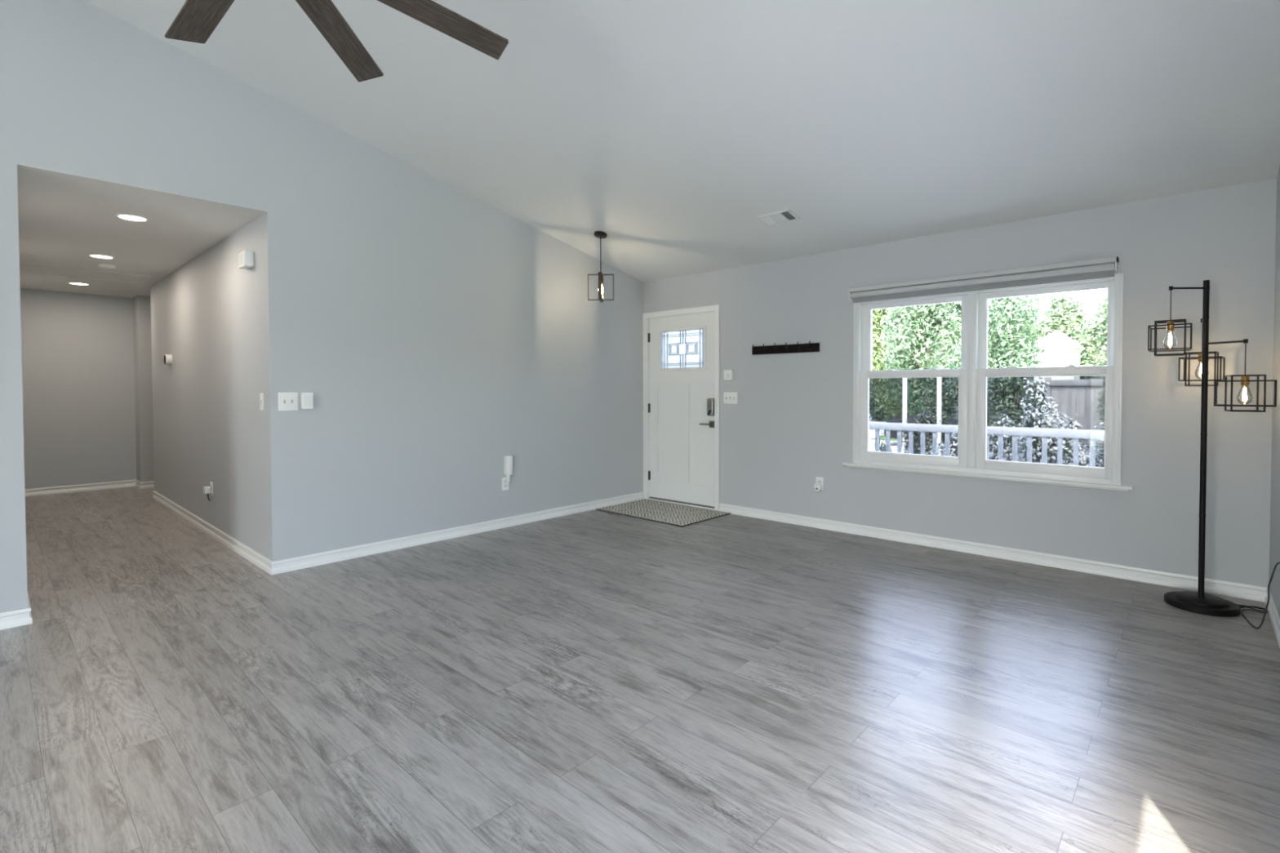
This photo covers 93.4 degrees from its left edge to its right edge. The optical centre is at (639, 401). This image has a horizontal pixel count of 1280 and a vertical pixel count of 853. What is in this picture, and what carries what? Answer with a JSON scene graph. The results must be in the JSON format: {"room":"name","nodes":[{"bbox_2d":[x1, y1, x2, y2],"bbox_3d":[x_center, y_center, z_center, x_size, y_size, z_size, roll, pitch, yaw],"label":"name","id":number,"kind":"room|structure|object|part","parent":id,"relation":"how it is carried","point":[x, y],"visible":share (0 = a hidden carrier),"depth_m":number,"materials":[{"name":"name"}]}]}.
{"room":"empty living room","nodes":[
{"label":"empty living room","id":0,"kind":"room"},
{"bbox_2d":[20,288,154,488],"bbox_3d":[-6.093,-0.060,7.427,1.620,2.537,2.392,1,2,43],"label":"wall","id":1,"kind":"structure","parent":0,"point":[87,383],"depth_m":7.46,"materials":[{"name":"grey paint"}]},
{"bbox_2d":[17,164,266,297],"bbox_3d":[-4.654,-1.351,5.919,5.749,0.100,2.412,1,2,43],"label":"ceiling","id":2,"kind":"structure","parent":0,"point":[64,219],"depth_m":4.43,"materials":[{"name":"paint"}]},
{"bbox_2d":[67,282,89,285],"bbox_3d":[-6.252,-1.309,6.716,0.176,0.008,0.176,1,2,43],"label":"recessed light","id":3,"kind":"object","parent":2,"relation":"in","point":[73,283],"visible":1,"depth_m":6.70,"materials":[{"name":"white plastic"}]},
{"bbox_2d":[19,262,151,284],"bbox_3d":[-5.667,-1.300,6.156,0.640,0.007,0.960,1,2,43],"label":"ceiling beam","id":4,"kind":"structure","parent":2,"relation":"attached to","point":[28,268],"depth_m":6.13,"materials":[{"name":"paint"}]},
{"bbox_2d":[88,253,114,258],"bbox_3d":[-4.779,-1.285,5.349,0.176,0.008,0.176,1,2,43],"label":"recessed light","id":5,"kind":"object","parent":2,"relation":"in","point":[96,255],"visible":1,"depth_m":5.34,"materials":[{"name":"white plastic"}]},
{"bbox_2d":[97,263,115,269],"bbox_3d":[-5.071,-1.279,5.728,0.128,0.034,0.128,1,2,43],"label":"smoke detector","id":6,"kind":"object","parent":2,"relation":"attached to","point":[106,266],"visible":1,"depth_m":5.69,"materials":[{"name":"white plastic"}]},
{"bbox_2d":[115,213,148,222],"bbox_3d":[-3.497,-1.263,4.152,0.176,0.008,0.176,1,2,43],"label":"recessed light","id":7,"kind":"object","parent":2,"relation":"in","point":[125,216],"visible":1,"depth_m":4.14,"materials":[{"name":"white plastic"}]},
{"bbox_2d":[150,215,266,557],"bbox_3d":[-3.708,-0.036,5.949,4.130,2.537,1.129,1,2,43],"label":"wall","id":8,"kind":"structure","parent":0,"point":[209,423],"depth_m":5.02,"materials":[{"name":"grey paint"}]},
{"bbox_2d":[164,354,172,365],"bbox_3d":[-4.842,-0.425,6.181,0.116,0.116,0.052,1,2,43],"label":"thermostat","id":9,"kind":"object","parent":8,"relation":"attached to","point":[167,357],"visible":1,"depth_m":6.15,"materials":[{"name":"white plastic"}]},
{"bbox_2d":[209,481,213,496],"bbox_3d":[-3.663,0.748,5.150,0.072,0.116,0.008,1,2,43],"label":"wall outlet","id":10,"kind":"object","parent":8,"relation":"attached to","point":[211,482],"visible":1,"depth_m":5.13,"materials":[{"name":"white plastic"}]},
{"bbox_2d":[203,486,210,501],"bbox_3d":[-3.691,0.788,5.139,0.058,0.120,0.046,1,2,43],"label":"night light","id":11,"kind":"object","parent":10,"relation":"attached to","point":[206,490],"visible":1,"depth_m":5.13,"materials":[{"name":"white plastic"}]},
{"bbox_2d":[238,250,253,269],"bbox_3d":[-2.787,-1.000,4.265,0.145,0.110,0.061,1,2,43],"label":"door chime","id":12,"kind":"object","parent":8,"relation":"attached to","point":[246,258],"visible":1,"depth_m":4.22,"materials":[{"name":"white plastic"}]},
{"bbox_2d":[239,253,243,265],"bbox_3d":[-2.808,-0.999,4.245,0.090,0.072,0.003,1,2,43],"label":"grille","id":13,"kind":"object","parent":12,"relation":"attached to","point":[241,255],"depth_m":4.24,"materials":[{"name":"white plastic"}]},
{"bbox_2d":[258,393,263,410],"bbox_3d":[-2.619,0.002,4.159,0.074,0.118,0.021,1,2,43],"label":"light switch","id":14,"kind":"object","parent":8,"relation":"attached to","point":[261,395],"visible":1,"depth_m":4.16,"materials":[{"name":"white plastic"}]},
{"bbox_2d":[0,0,644,613],"bbox_3d":[-3.224,-0.595,3.330,0.120,3.762,9.500,1,2,43],"label":"wall","id":15,"kind":"structure","parent":0,"point":[437,335],"depth_m":4.42,"materials":[{"name":"grey paint"}]},
{"bbox_2d":[277,392,297,410],"bbox_3d":[-2.405,0.002,4.123,0.021,0.124,0.124,1,2,43],"label":"light switch","id":16,"kind":"object","parent":15,"relation":"attached to","point":[286,401],"visible":1,"depth_m":4.13,"materials":[{"name":"white plastic"}]},
{"bbox_2d":[300,392,313,408],"bbox_3d":[-2.322,-0.003,4.203,0.035,0.116,0.072,1,2,43],"label":"wall sensor","id":17,"kind":"object","parent":15,"relation":"attached to","point":[306,398],"visible":1,"depth_m":4.19,"materials":[{"name":"white plastic"}]},
{"bbox_2d":[0,480,644,630],"bbox_3d":[-5.199,1.110,5.194,5.540,0.085,9.500,1,2,43],"label":"baseboard","id":18,"kind":"structure","parent":15,"relation":"attached to","point":[20,617],"depth_m":5.01,"materials":[{"name":"white paint"}]},
{"bbox_2d":[502,477,508,490],"bbox_3d":[-1.214,0.743,5.437,0.008,0.116,0.072,1,2,43],"label":"wall outlet","id":19,"kind":"object","parent":15,"relation":"attached to","point":[504,485],"visible":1,"depth_m":5.43,"materials":[{"name":"white plastic"}]},
{"bbox_2d":[503,455,512,482],"bbox_3d":[-1.187,0.612,5.436,0.046,0.244,0.066,1,2,43],"label":"plug","id":20,"kind":"object","parent":15,"relation":"attached to","point":[508,459],"visible":1,"depth_m":5.42,"materials":[{"name":"white plastic"}]},
{"bbox_2d":[0,486,1279,852],"bbox_3d":[-3.489,1.231,3.617,10.647,0.100,9.500,1,2,43],"label":"floor","id":21,"kind":"structure","parent":0,"point":[594,681],"depth_m":2.42,"materials":[{"name":"grey laminate"}]},
{"bbox_2d":[595,498,730,526],"bbox_3d":[0.224,1.115,6.105,1.150,0.009,0.764,1,2,43],"label":"door mat","id":22,"kind":"object","parent":21,"relation":"on","point":[675,514],"visible":1,"depth_m":6.04,"materials":[{"name":"grey fabric"}]},
{"bbox_2d":[1147,280,1279,628],"bbox_3d":[3.033,0.248,3.210,0.517,1.848,1.134,1,2,43],"label":"floor lamp","id":23,"kind":"object","parent":21,"relation":"on","point":[1200,602],"visible":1,"depth_m":3.39,"materials":[{"name":"black metal"}]},
{"bbox_3d":[2.992,-0.356,3.401,0.182,0.195,0.232,1,2,43],"label":"lamp shade","id":24,"kind":"part","parent":23,"relation":"part of","materials":[{"name":"black metal"}]},
{"bbox_3d":[2.992,-0.347,3.402,0.062,0.103,0.062,1,2,43],"label":"bulb","id":25,"kind":"part","parent":23,"relation":"part of","materials":[{"name":"clear glass"}]},
{"bbox_2d":[1166,320,1174,331],"bbox_3d":[2.992,-0.425,3.400,0.034,0.058,0.034,1,2,43],"label":"socket","id":26,"kind":"object","parent":23,"relation":"attached to","point":[1169,328],"depth_m":3.39,"materials":[{"name":"gold metal"}]},
{"bbox_3d":[3.090,-0.637,3.393,0.222,0.022,0.028,0,1,0],"label":"arm","id":27,"kind":"part","parent":23,"relation":"part of","materials":[{"name":"black metal"}]},
{"bbox_2d":[1198,353,1201,362],"bbox_3d":[3.308,-0.259,3.548,0.034,0.058,0.034,1,2,43],"label":"socket","id":28,"kind":"object","parent":23,"relation":"attached to","point":[1199,354],"depth_m":3.54,"materials":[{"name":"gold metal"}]},
{"bbox_3d":[3.308,-0.189,3.549,0.232,0.198,0.182,-1,2,-42],"label":"lamp shade","id":29,"kind":"part","parent":23,"relation":"part of","materials":[{"name":"black metal"}]},
{"bbox_3d":[3.308,-0.181,3.549,0.062,0.103,0.062,1,2,43],"label":"bulb","id":30,"kind":"part","parent":23,"relation":"part of","materials":[{"name":"clear glass"}]},
{"bbox_3d":[3.244,-0.474,3.469,0.029,0.022,0.214,1,2,38],"label":"arm","id":31,"kind":"part","parent":23,"relation":"part of","materials":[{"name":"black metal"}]},
{"bbox_3d":[3.207,-0.322,3.305,0.029,0.022,0.220,0,1,-12],"label":"arm","id":32,"kind":"part","parent":23,"relation":"part of","materials":[{"name":"black metal"}]},
{"bbox_3d":[3.225,-0.033,3.214,0.062,0.103,0.062,1,2,43],"label":"bulb","id":33,"kind":"part","parent":23,"relation":"part of","materials":[{"name":"clear glass"}]},
{"bbox_3d":[3.225,-0.043,3.214,0.182,0.195,0.232,-1,2,-44],"label":"lamp shade","id":34,"kind":"part","parent":23,"relation":"part of","materials":[{"name":"black metal"}]},
{"bbox_2d":[1240,376,1249,386],"bbox_3d":[3.225,-0.112,3.213,0.034,0.058,0.034,1,2,43],"label":"socket","id":35,"kind":"object","parent":23,"relation":"attached to","point":[1242,378],"depth_m":3.20,"materials":[{"name":"gold metal"}]},
{"bbox_3d":[3.115,0.951,3.061,0.164,0.450,0.976,1,2,43],"label":"power cord","id":36,"kind":"part","parent":23,"relation":"part of","materials":[{"name":"black rubber"}]},
{"bbox_2d":[83,0,1279,282],"bbox_3d":[-1.147,-1.810,1.860,5.137,1.521,10.500,1,2,43],"label":"ceiling","id":37,"kind":"structure","parent":0,"point":[664,129],"depth_m":3.44,"materials":[{"name":"paint"}]},
{"bbox_2d":[164,0,508,82],"bbox_3d":[-1.177,-1.794,1.855,1.721,0.757,1.721,-1,1,-29],"label":"ceiling fan","id":38,"kind":"object","parent":37,"relation":"hanging from","point":[196,21],"visible":1,"depth_m":2.37,"materials":[{"name":"brown wood"}]},
{"bbox_3d":[-1.569,-1.471,2.207,0.805,0.008,0.127,1,9,41],"label":"blade","id":39,"kind":"part","parent":38,"relation":"part of","materials":[{"name":"brown wood"}]},
{"bbox_3d":[-1.210,-1.476,2.383,0.127,0.008,0.805,-7,2,-4],"label":"blade","id":40,"kind":"part","parent":38,"relation":"part of","materials":[{"name":"brown wood"}]},
{"bbox_3d":[-0.832,-1.474,2.254,0.127,0.008,0.805,-8,-5,41],"label":"blade","id":41,"kind":"part","parent":38,"relation":"part of","materials":[{"name":"brown wood"}]},
{"bbox_2d":[587,231,613,302],"bbox_3d":[-0.363,-1.249,5.581,0.197,0.625,0.197,1,2,43],"label":"pendant light","id":42,"kind":"object","parent":37,"relation":"hanging from","point":[599,234],"visible":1,"depth_m":5.57,"materials":[{"name":"brown metal"}]},
{"bbox_3d":[-0.363,-1.351,5.579,0.009,0.357,0.009,1,2,43],"label":"rod","id":43,"kind":"part","parent":42,"relation":"part of","materials":[{"name":"brown metal"}]},
{"bbox_3d":[-0.362,-1.056,5.585,0.031,0.238,0.240,0,1,0],"label":"frame","id":44,"kind":"part","parent":42,"relation":"part of","materials":[{"name":"brown metal"}]},
{"bbox_3d":[-0.362,-1.056,5.585,0.240,0.238,0.031,0,1,0],"label":"frame","id":45,"kind":"part","parent":42,"relation":"part of","materials":[{"name":"brown metal"}]},
{"bbox_2d":[756,208,799,226],"bbox_3d":[1.094,-1.448,4.767,0.284,0.047,0.181,1,2,43],"label":"ceiling vent","id":46,"kind":"object","parent":37,"relation":"in","point":[786,215],"visible":1,"depth_m":4.76,"materials":[{"name":"white plastic"}]},
{"bbox_2d":[643,177,1276,587],"bbox_3d":[1.893,-0.096,5.185,5.137,2.660,0.150,1,2,43],"label":"wall","id":47,"kind":"structure","parent":0,"point":[790,424],"depth_m":4.09,"materials":[{"name":"grey paint"}]},
{"bbox_2d":[642,304,719,511],"bbox_3d":[0.457,0.065,6.476,1.038,2.091,0.188,1,2,43],"label":"door","id":48,"kind":"structure","parent":47,"relation":"in","point":[682,404],"depth_m":6.44,"materials":[{"name":"white paint"}]},
{"bbox_3d":[0.457,-0.555,6.439,0.646,0.454,0.056,1,2,43],"label":"glass frame","id":49,"kind":"part","parent":48,"relation":"part of","materials":[{"name":"white paint"}]},
{"bbox_3d":[0.459,-0.555,6.441,0.602,0.410,0.006,1,2,43],"label":"glass pane","id":50,"kind":"part","parent":48,"relation":"part of","materials":[{"name":"clear glass"}]},
{"bbox_3d":[0.687,0.235,6.180,0.161,0.070,0.060,1,2,43],"label":"lever handle","id":51,"kind":"part","parent":48,"relation":"part of","materials":[{"name":"grey metal"}]},
{"bbox_2d":[723,369,733,380],"bbox_3d":[0.879,-0.260,5.995,0.104,0.104,0.030,1,2,43],"label":"alarm keypad","id":52,"kind":"object","parent":47,"relation":"attached to","point":[727,374],"visible":1,"depth_m":5.98,"materials":[{"name":"white plastic"}]},
{"bbox_2d":[723,391,737,404],"bbox_3d":[0.894,-0.032,5.991,0.164,0.118,0.021,1,2,43],"label":"light switch","id":53,"kind":"object","parent":47,"relation":"attached to","point":[729,397],"visible":1,"depth_m":6.00,"materials":[{"name":"white plastic"}]},
{"bbox_2d":[751,341,819,355],"bbox_3d":[1.326,-0.491,5.563,0.690,0.096,0.049,1,2,43],"label":"coat rack","id":54,"kind":"object","parent":47,"relation":"attached to","point":[812,347],"visible":1,"depth_m":5.54,"materials":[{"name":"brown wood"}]},
{"bbox_2d":[815,476,823,490],"bbox_3d":[1.599,0.733,5.367,0.072,0.116,0.008,1,2,43],"label":"wall outlet","id":55,"kind":"object","parent":47,"relation":"attached to","point":[818,479],"visible":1,"depth_m":5.36,"materials":[{"name":"white plastic"}]},
{"bbox_2d":[813,482,822,492],"bbox_3d":[1.578,0.761,5.352,0.068,0.085,0.040,1,2,43],"label":"air freshener","id":56,"kind":"object","parent":55,"relation":"attached to","point":[817,486],"visible":1,"depth_m":5.34,"materials":[{"name":"white plastic"}]},
{"bbox_2d":[842,272,1133,491],"bbox_3d":[2.496,-0.137,4.560,1.939,1.416,0.148,1,2,43],"label":"window","id":57,"kind":"structure","parent":47,"relation":"in","point":[1058,425],"depth_m":4.49,"materials":[{"name":"white plastic"}]},
{"bbox_3d":[2.183,0.124,4.856,0.832,0.748,0.032,1,2,43],"label":"sash","id":58,"kind":"part","parent":57,"relation":"part of","materials":[{"name":"white plastic"}]},
{"bbox_3d":[2.208,-0.510,4.871,0.832,0.610,0.030,1,2,43],"label":"sash","id":59,"kind":"part","parent":57,"relation":"part of","materials":[{"name":"white plastic"}]},
{"bbox_2d":[848,256,1118,302],"bbox_3d":[2.443,-0.885,4.513,1.787,0.123,0.060,1,2,43],"label":"roller shade","id":60,"kind":"object","parent":57,"relation":"attached to","point":[1100,268],"visible":1,"depth_m":4.39,"materials":[{"name":"grey fabric"}]},
{"bbox_3d":[2.474,0.556,4.549,1.939,0.032,0.078,1,2,43],"label":"sill","id":61,"kind":"part","parent":57,"relation":"part of","materials":[{"name":"white paint"}]},
{"bbox_3d":[2.831,0.135,4.258,0.811,0.748,0.032,1,2,43],"label":"sash","id":62,"kind":"part","parent":57,"relation":"part of","materials":[{"name":"white plastic"}]},
{"bbox_3d":[2.855,-0.500,4.273,0.811,0.610,0.030,1,2,43],"label":"sash","id":63,"kind":"part","parent":57,"relation":"part of","materials":[{"name":"white plastic"}]},
{"bbox_2d":[719,503,1266,602],"bbox_3d":[2.223,1.099,4.796,3.857,0.085,0.016,1,2,43],"label":"baseboard","id":64,"kind":"structure","parent":47,"relation":"attached to","point":[1255,593],"depth_m":4.30,"materials":[{"name":"white paint"}]},
{"bbox_2d":[1269,165,1279,617],"bbox_3d":[0.462,-0.534,-0.072,0.120,3.762,9.500,1,2,43],"label":"wall","id":65,"kind":"structure","parent":0,"point":[1274,544],"depth_m":3.29,"materials":[{"name":"grey paint"}]},
{"bbox_2d":[1265,587,1279,648],"bbox_3d":[0.417,1.204,0.010,0.016,0.085,9.500,1,2,43],"label":"baseboard","id":66,"kind":"structure","parent":65,"relation":"attached to","point":[1273,612],"depth_m":3.14,"materials":[{"name":"white paint"}]},
{"label":"outside","id":67,"kind":"structure","parent":0,"visible":0},
{"bbox_3d":[17.008,1.337,25.193,120.000,0.280,130.000,1,2,43],"label":"lawn","id":68,"kind":"structure","parent":67,"visible":0},
{"bbox_2d":[871,302,953,370],"bbox_3d":[11.100,-2.864,26.248,4.431,8.176,3.812,0,1,10],"label":"broadleaf tree","id":69,"kind":"object","parent":68,"relation":"on","point":[877,363],"visible":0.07,"depth_m":25.47,"materials":[{"name":"green plant"}]},
{"bbox_2d":[876,298,1002,369],"bbox_3d":[10.360,-2.114,20.675,2.874,6.913,4.152,-1,1,-37],"label":"broadleaf tree","id":70,"kind":"object","parent":68,"relation":"on","point":[914,324],"visible":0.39,"depth_m":20.61,"materials":[{"name":"green plant"}]},
{"bbox_2d":[942,295,1046,368],"bbox_3d":[8.781,-0.820,14.904,2.448,4.578,2.119,-1,2,-40],"label":"broadleaf tree","id":71,"kind":"object","parent":68,"relation":"on","point":[1006,335],"visible":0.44,"depth_m":14.21,"materials":[{"name":"green plant"}]},
{"bbox_2d":[1024,329,1084,367],"bbox_3d":[17.691,-0.939,25.870,1.990,4.200,1.960,1,2,43],"label":"garden shed","id":72,"kind":"object","parent":68,"relation":"on","point":[1060,350],"visible":0.35,"depth_m":25.11,"materials":[{"name":"white"}]},
{"bbox_2d":[1027,293,1091,343],"bbox_3d":[25.161,-2.932,36.542,4.153,7.806,4.339,1,2,43],"label":"tree","id":73,"kind":"object","parent":68,"relation":"on","point":[1071,325],"visible":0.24,"depth_m":36.07,"materials":[{"name":"green plant"}]},
{"bbox_2d":[1075,295,1107,366],"bbox_3d":[23.767,-2.204,31.113,2.880,6.586,3.359,0,1,18],"label":"tree","id":74,"kind":"object","parent":68,"relation":"on","point":[1088,357],"visible":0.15,"depth_m":30.91,"materials":[{"name":"green plant"}]},
{"bbox_2d":[1094,306,1107,365],"bbox_3d":[21.496,-2.624,26.361,2.610,7.637,2.614,1,2,43],"label":"tree","id":75,"kind":"object","parent":68,"relation":"on","point":[1102,353],"visible":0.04,"depth_m":27.13,"materials":[{"name":"green plant"}]},
{"bbox_3d":[6.885,1.558,9.292,6.300,0.035,8.900,1,2,43],"label":"planting bed","id":76,"kind":"object","parent":68,"relation":"on","visible":0},
{"bbox_2d":[993,363,1011,368],"bbox_3d":[7.075,0.380,11.646,0.830,2.296,0.966,-1,1,-34],"label":"bush","id":77,"kind":"object","parent":76,"relation":"on","point":[1000,366],"visible":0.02,"depth_m":11.78,"materials":[{"name":"green plant"}]}
]}

